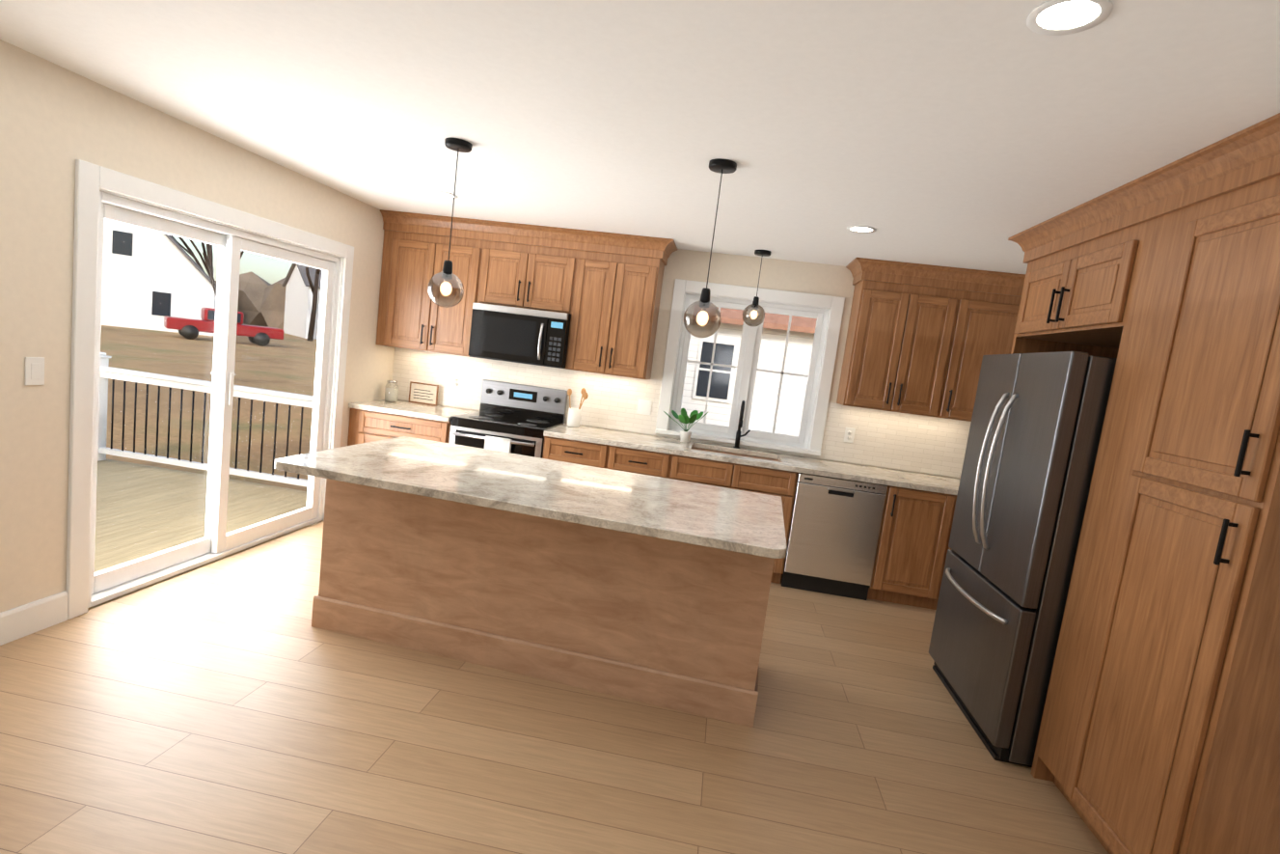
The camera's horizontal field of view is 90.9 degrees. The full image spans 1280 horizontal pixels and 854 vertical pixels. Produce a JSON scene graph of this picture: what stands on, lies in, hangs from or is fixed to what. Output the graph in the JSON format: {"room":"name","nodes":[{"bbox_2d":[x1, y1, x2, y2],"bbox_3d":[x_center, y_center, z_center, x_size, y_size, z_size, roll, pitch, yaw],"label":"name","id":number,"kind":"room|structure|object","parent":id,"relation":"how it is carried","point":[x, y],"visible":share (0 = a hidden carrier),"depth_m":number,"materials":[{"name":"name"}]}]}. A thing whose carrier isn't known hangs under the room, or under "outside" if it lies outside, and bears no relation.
{"room":"kitchen","nodes":[
{"label":"kitchen","id":0,"kind":"room"},
{"bbox_2d":[0,39,394,612],"bbox_3d":[-2.771,-0.183,1.808,0.150,2.500,7.900,8,6,7],"label":"wall","id":1,"kind":"structure","parent":0,"point":[56,121],"depth_m":2.76,"materials":[{"name":"paint"}]},
{"bbox_2d":[0,590,67,645],"bbox_3d":[-3.018,1.062,0.577,0.016,0.140,4.808,8,6,7],"label":"baseboard","id":2,"kind":"structure","parent":1,"relation":"attached to","point":[26,619],"depth_m":2.79,"materials":[{"name":"white wood"}]},
{"bbox_2d":[24,356,44,384],"bbox_3d":[-2.571,-0.237,2.678,0.008,0.120,0.075,8,6,7],"label":"light switch","id":3,"kind":"object","parent":1,"relation":"attached to","point":[34,370],"visible":1,"depth_m":2.67,"materials":[{"name":"white plastic"}]},
{"bbox_2d":[65,159,354,619],"bbox_3d":[-2.505,-0.210,3.853,0.190,2.140,2.030,8,6,7],"label":"door frame","id":4,"kind":"structure","parent":1,"relation":"attached to","point":[216,542],"depth_m":3.57,"materials":[{"name":"white plastic"}]},
{"bbox_2d":[0,520,1108,853],"bbox_3d":[-0.367,1.376,1.617,5.050,0.060,7.600,8,6,7],"label":"floor","id":5,"kind":"structure","parent":0,"point":[237,704],"depth_m":2.43,"materials":[{"name":"brown wood"}]},
{"bbox_2d":[351,407,451,445],"bbox_3d":[-1.850,0.308,5.255,0.756,0.865,0.630,8,6,7],"label":"base cabinet","id":6,"kind":"object","parent":5,"relation":"on","point":[369,425],"depth_m":4.92,"materials":[{"name":"brown wood"}]},
{"bbox_2d":[348,399,477,418],"bbox_3d":[-1.833,-0.144,5.203,0.838,0.039,0.636,8,6,7],"label":"countertop","id":7,"kind":"structure","parent":6,"relation":"on","point":[403,407],"depth_m":5.05,"materials":[{"name":"beige stone"}]},
{"bbox_2d":[384,380,398,402],"bbox_3d":[-2.110,-0.306,5.355,0.104,0.178,0.104,8,6,7],"label":"jar","id":8,"kind":"object","parent":7,"relation":"on","point":[391,394],"visible":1,"depth_m":5.32,"materials":[{"name":"clear glass"}]},
{"bbox_2d":[408,381,438,406],"bbox_3d":[-1.875,-0.290,5.463,0.260,0.180,0.015,8,6,7],"label":"sign","id":9,"kind":"object","parent":7,"relation":"on","point":[422,393],"visible":1,"depth_m":5.46,"materials":[{"name":"brown wood"}]},
{"bbox_2d":[448,379,567,458],"bbox_3d":[-1.092,0.257,5.109,0.747,1.185,0.676,8,6,7],"label":"range","id":10,"kind":"object","parent":5,"relation":"on","point":[513,418],"visible":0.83,"depth_m":5.11,"materials":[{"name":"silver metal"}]},
{"bbox_2d":[311,486,774,727],"bbox_3d":[-0.466,0.708,3.244,2.248,0.866,0.775,8,6,7],"label":"kitchen island","id":11,"kind":"object","parent":5,"relation":"on","point":[650,589],"depth_m":2.93,"materials":[{"name":"brown wood"}]},
{"bbox_2d":[274,435,787,559],"bbox_3d":[-0.433,0.276,3.053,2.280,0.038,1.172,8,6,7],"label":"island countertop","id":12,"kind":"structure","parent":11,"relation":"on","point":[411,469],"depth_m":2.85,"materials":[{"name":"beige stone"}]},
{"bbox_2d":[542,434,682,480],"bbox_3d":[-0.222,0.535,5.046,1.043,0.865,0.630,8,6,7],"label":"base cabinet","id":13,"kind":"object","parent":5,"relation":"on","point":[660,463],"depth_m":4.70,"materials":[{"name":"brown wood"}]},
{"bbox_2d":[679,445,798,583],"bbox_3d":[0.641,0.655,4.936,0.993,0.865,0.630,8,6,7],"label":"base cabinet","id":14,"kind":"object","parent":5,"relation":"on","point":[734,475],"depth_m":4.58,"materials":[{"name":"brown wood"}]},
{"bbox_2d":[781,472,887,599],"bbox_3d":[1.432,0.769,4.816,0.616,0.862,0.606,8,6,7],"label":"dishwasher","id":15,"kind":"object","parent":5,"relation":"on","point":[833,534],"visible":0.98,"depth_m":4.52,"materials":[{"name":"silver metal"}]},
{"bbox_2d":[867,484,957,609],"bbox_3d":[2.003,0.845,4.761,0.533,0.865,0.630,8,6,7],"label":"base cabinet","id":16,"kind":"object","parent":5,"relation":"on","point":[912,547],"depth_m":4.46,"materials":[{"name":"brown wood"}]},
{"bbox_2d":[544,423,960,491],"bbox_3d":[1.013,0.253,4.837,3.449,0.039,0.636,8,6,7],"label":"countertop","id":17,"kind":"structure","parent":16,"relation":"on","point":[814,466],"depth_m":4.71,"materials":[{"name":"beige stone"}]},
{"bbox_2d":[567,387,588,427],"bbox_3d":[-0.529,-0.164,5.185,0.184,0.326,0.104,8,6,7],"label":"utensil crock","id":18,"kind":"object","parent":17,"relation":"on","point":[573,417],"visible":1,"depth_m":5.16,"materials":[{"name":"white ceramic"}]},
{"bbox_2d":[663,408,708,442],"bbox_3d":[0.359,-0.017,5.100,0.361,0.273,0.252,8,6,7],"label":"potted plant","id":19,"kind":"object","parent":17,"relation":"on","point":[685,419],"visible":1,"depth_m":5.07,"materials":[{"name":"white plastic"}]},
{"bbox_2d":[733,400,750,449],"bbox_3d":[0.832,-0.013,5.033,0.118,0.397,0.214,8,6,7],"label":"faucet","id":20,"kind":"object","parent":17,"relation":"on","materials":[{"name":"black metal"}]},
{"bbox_2d":[928,351,1116,766],"bbox_3d":[2.032,0.579,3.034,0.853,1.785,0.910,8,6,7],"label":"refrigerator","id":21,"kind":"object","parent":5,"relation":"on","point":[1033,440],"visible":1,"depth_m":2.75,"materials":[{"name":"metal"}]},
{"bbox_2d":[1030,159,1189,788],"bbox_3d":[2.100,0.333,2.353,0.666,2.440,0.323,8,6,7],"label":"end panel","id":22,"kind":"object","parent":5,"relation":"on","point":[1130,342],"depth_m":2.45,"materials":[{"name":"brown wood"}]},
{"bbox_2d":[1058,116,1279,853],"bbox_3d":[2.046,0.369,1.972,0.666,2.440,0.565,8,6,7],"label":"tall cabinet","id":23,"kind":"object","parent":5,"relation":"on","point":[1159,730],"depth_m":1.94,"materials":[{"name":"brown wood"}]},
{"bbox_2d":[0,0,1279,273],"bbox_3d":[-0.056,-1.109,1.335,5.350,0.100,7.900,8,6,7],"label":"ceiling","id":24,"kind":"structure","parent":0,"point":[966,133],"depth_m":2.23,"materials":[{"name":"paint"}]},
{"bbox_2d":[431,190,457,198],"bbox_3d":[-1.289,-1.530,4.157,0.164,0.006,0.164,8,6,7],"label":"recessed light","id":25,"kind":"object","parent":24,"relation":"in","point":[447,195],"visible":0.92,"depth_m":4.16,"materials":[{"name":"white"}]},
{"bbox_2d":[427,137,472,307],"bbox_3d":[-0.903,-0.962,3.021,0.170,0.774,0.170,8,6,7],"label":"pendant light","id":26,"kind":"object","parent":24,"relation":"hanging from","point":[445,287],"visible":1,"depth_m":2.99,"materials":[{"name":"black"}]},
{"bbox_2d":[683,158,736,337],"bbox_3d":[0.322,-0.789,2.844,0.170,0.774,0.170,8,6,7],"label":"pendant light","id":27,"kind":"object","parent":24,"relation":"hanging from","point":[702,317],"visible":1,"depth_m":2.81,"materials":[{"name":"black"}]},
{"bbox_2d":[742,249,771,326],"bbox_3d":[0.891,-1.044,4.778,0.170,0.564,0.170,8,6,7],"label":"light","id":28,"kind":"object","parent":24,"relation":"hanging from","point":[753,313],"visible":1,"depth_m":4.74,"materials":[{"name":"black"}]},
{"bbox_2d":[846,225,875,233],"bbox_3d":[1.295,-1.153,3.685,0.164,0.006,0.164,8,6,7],"label":"recessed light","id":29,"kind":"object","parent":24,"relation":"in","point":[861,229],"visible":1,"depth_m":3.69,"materials":[{"name":"white"}]},
{"bbox_2d":[1026,0,1112,35],"bbox_3d":[0.976,-0.938,1.438,0.164,0.006,0.164,8,6,7],"label":"recessed light","id":30,"kind":"object","parent":24,"relation":"in","point":[1054,17],"visible":1,"depth_m":1.44,"materials":[{"name":"white"}]},
{"bbox_2d":[400,248,959,478],"bbox_3d":[0.399,-0.183,5.290,5.200,2.500,0.150,8,6,7],"label":"wall","id":31,"kind":"structure","parent":0,"point":[823,279],"depth_m":5.04,"materials":[{"name":"paint"}]},
{"bbox_2d":[375,210,483,355],"bbox_3d":[-1.684,-1.164,5.241,0.841,1.067,0.337,8,6,7],"label":"upper cabinet","id":32,"kind":"object","parent":31,"relation":"attached to","point":[416,246],"depth_m":5.08,"materials":[{"name":"brown wood"}]},
{"bbox_2d":[463,290,580,369],"bbox_3d":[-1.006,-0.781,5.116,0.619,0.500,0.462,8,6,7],"label":"microwave","id":33,"kind":"object","parent":31,"relation":"attached to","point":[514,328],"depth_m":4.95,"materials":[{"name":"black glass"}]},
{"bbox_2d":[479,220,579,301],"bbox_3d":[-0.863,-1.266,5.115,0.777,0.635,0.337,8,6,7],"label":"upper cabinet","id":34,"kind":"object","parent":31,"relation":"attached to","point":[531,260],"depth_m":4.94,"materials":[{"name":"brown wood"}]},
{"bbox_2d":[544,301,571,368],"bbox_3d":[-0.625,-0.731,5.093,0.149,0.500,0.411,8,6,7],"label":"control panel","id":35,"kind":"object","parent":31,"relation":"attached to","point":[560,313],"depth_m":4.90,"materials":[{"name":"black plastic"}]},
{"bbox_2d":[564,229,668,379],"bbox_3d":[-0.190,-0.956,5.049,0.648,1.067,0.337,8,6,7],"label":"upper cabinet","id":36,"kind":"object","parent":31,"relation":"attached to","point":[615,303],"depth_m":4.89,"materials":[{"name":"brown wood"}]},
{"bbox_2d":[391,347,971,478],"bbox_3d":[0.308,-0.138,5.227,5.050,0.462,0.008,8,6,7],"label":"tile backsplash","id":37,"kind":"structure","parent":31,"relation":"attached to","point":[912,442],"depth_m":5.26,"materials":[{"name":"white tile"}]},
{"bbox_2d":[452,374,462,388],"bbox_3d":[-1.586,-0.390,5.463,0.075,0.120,0.009,8,6,7],"label":"outlet","id":38,"kind":"object","parent":37,"relation":"attached to","point":[456,383],"visible":1,"depth_m":5.46,"materials":[{"name":"white plastic"}]},
{"bbox_2d":[636,399,652,414],"bbox_3d":[0.035,-0.164,5.255,0.115,0.120,0.008,8,6,7],"label":"light switch","id":39,"kind":"object","parent":37,"relation":"attached to","point":[643,407],"visible":1,"depth_m":5.25,"materials":[{"name":"white plastic"}]},
{"bbox_2d":[843,427,855,442],"bbox_3d":[1.676,0.065,5.044,0.075,0.120,0.009,8,6,7],"label":"outlet","id":40,"kind":"object","parent":37,"relation":"attached to","point":[849,435],"visible":1,"depth_m":5.04,"materials":[{"name":"white plastic"}]},
{"bbox_2d":[654,278,844,455],"bbox_3d":[0.879,-0.492,5.167,1.350,1.265,0.200,8,6,7],"label":"window","id":41,"kind":"structure","parent":31,"relation":"in","point":[748,362],"depth_m":5.14,"materials":[{"name":"white plastic"}]},
{"bbox_2d":[836,259,977,418],"bbox_3d":[1.981,-0.653,4.770,0.750,1.067,0.337,8,6,7],"label":"upper cabinet","id":42,"kind":"object","parent":31,"relation":"attached to","point":[922,340],"depth_m":4.61,"materials":[{"name":"brown wood"}]},
{"bbox_2d":[950,269,1025,421],"bbox_3d":[2.533,-0.576,4.700,0.654,1.067,0.337,8,6,7],"label":"upper cabinet","id":43,"kind":"object","parent":31,"relation":"attached to","point":[996,295],"depth_m":4.52,"materials":[{"name":"brown wood"}]},
{"bbox_2d":[1012,178,1146,352],"bbox_3d":[2.305,-0.664,2.869,0.666,0.540,0.940,8,6,7],"label":"upper cabinet","id":44,"kind":"object","parent":0,"relation":"attached to","point":[1076,270],"depth_m":2.84,"materials":[{"name":"brown wood"}]},
{"label":"outside","id":45,"kind":"structure","parent":0,"visible":0},
{"bbox_2d":[100,324,317,490],"bbox_3d":[-30.489,-7.780,54.520,370.000,0.220,340.000,8,6,7],"label":"ground","id":46,"kind":"structure","parent":45,"point":[119,343],"depth_m":13.62,"materials":[{"name":"brown soil"}]},
{"bbox_2d":[101,218,216,335],"bbox_3d":[-32.348,-10.469,40.261,9.500,7.861,9.600,3,8,-32],"label":"house","id":47,"kind":"structure","parent":46,"relation":"on","point":[154,258],"depth_m":37.25,"materials":[{"name":"white"}]},
{"bbox_2d":[169,234,213,274],"bbox_3d":[-37.656,-15.542,52.240,5.623,13.917,8.336,8,6,7],"label":"tree","id":48,"kind":"object","parent":46,"relation":"on","point":[208,252],"depth_m":52.19,"materials":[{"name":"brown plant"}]},
{"bbox_2d":[87,352,313,610],"bbox_3d":[-4.181,0.434,3.620,2.830,1.510,4.660,8,6,7],"label":"deck","id":49,"kind":"object","parent":46,"relation":"on","point":[144,474],"depth_m":5.43,"materials":[{"name":"white"}]},
{"bbox_2d":[189,239,244,297],"bbox_3d":[-7.668,-2.539,11.322,1.041,4.794,1.942,6,7,-11],"label":"tree","id":50,"kind":"object","parent":46,"relation":"on","point":[205,262],"depth_m":11.12,"materials":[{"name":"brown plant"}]},
{"bbox_2d":[163,306,284,346],"bbox_3d":[-23.012,-5.611,35.043,5.400,1.750,2.120,2,8,-40],"label":"truck","id":51,"kind":"object","parent":46,"relation":"on","point":[187,326],"depth_m":33.89,"materials":[{"name":"red"}]},
{"bbox_2d":[214,271,285,329],"bbox_3d":[-30.746,-3.599,1.185,133.504,13.062,194.232,8,6,7],"label":"tree line far","id":52,"kind":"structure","parent":46,"relation":"on","point":[273,290],"depth_m":73.50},
{"bbox_2d":[281,262,322,339],"bbox_3d":[-28.218,-11.681,59.872,8.601,6.874,9.590,2,8,-40],"label":"building","id":53,"kind":"structure","parent":46,"relation":"on","point":[298,291],"depth_m":54.87,"materials":[{"name":"white"}]},
{"bbox_2d":[305,266,320,341],"bbox_3d":[-24.099,-14.423,46.259,8.319,16.398,5.739,8,6,7],"label":"tree","id":54,"kind":"object","parent":46,"relation":"on","point":[314,289],"depth_m":49.32,"materials":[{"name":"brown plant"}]},
{"bbox_2d":[680,306,817,435],"bbox_3d":[5.662,-1.545,14.482,9.750,5.400,6.700,8,6,7],"label":"neighbouring house","id":55,"kind":"structure","parent":46,"relation":"on","point":[723,381],"depth_m":11.98,"materials":[{"name":"white"}]}
]}

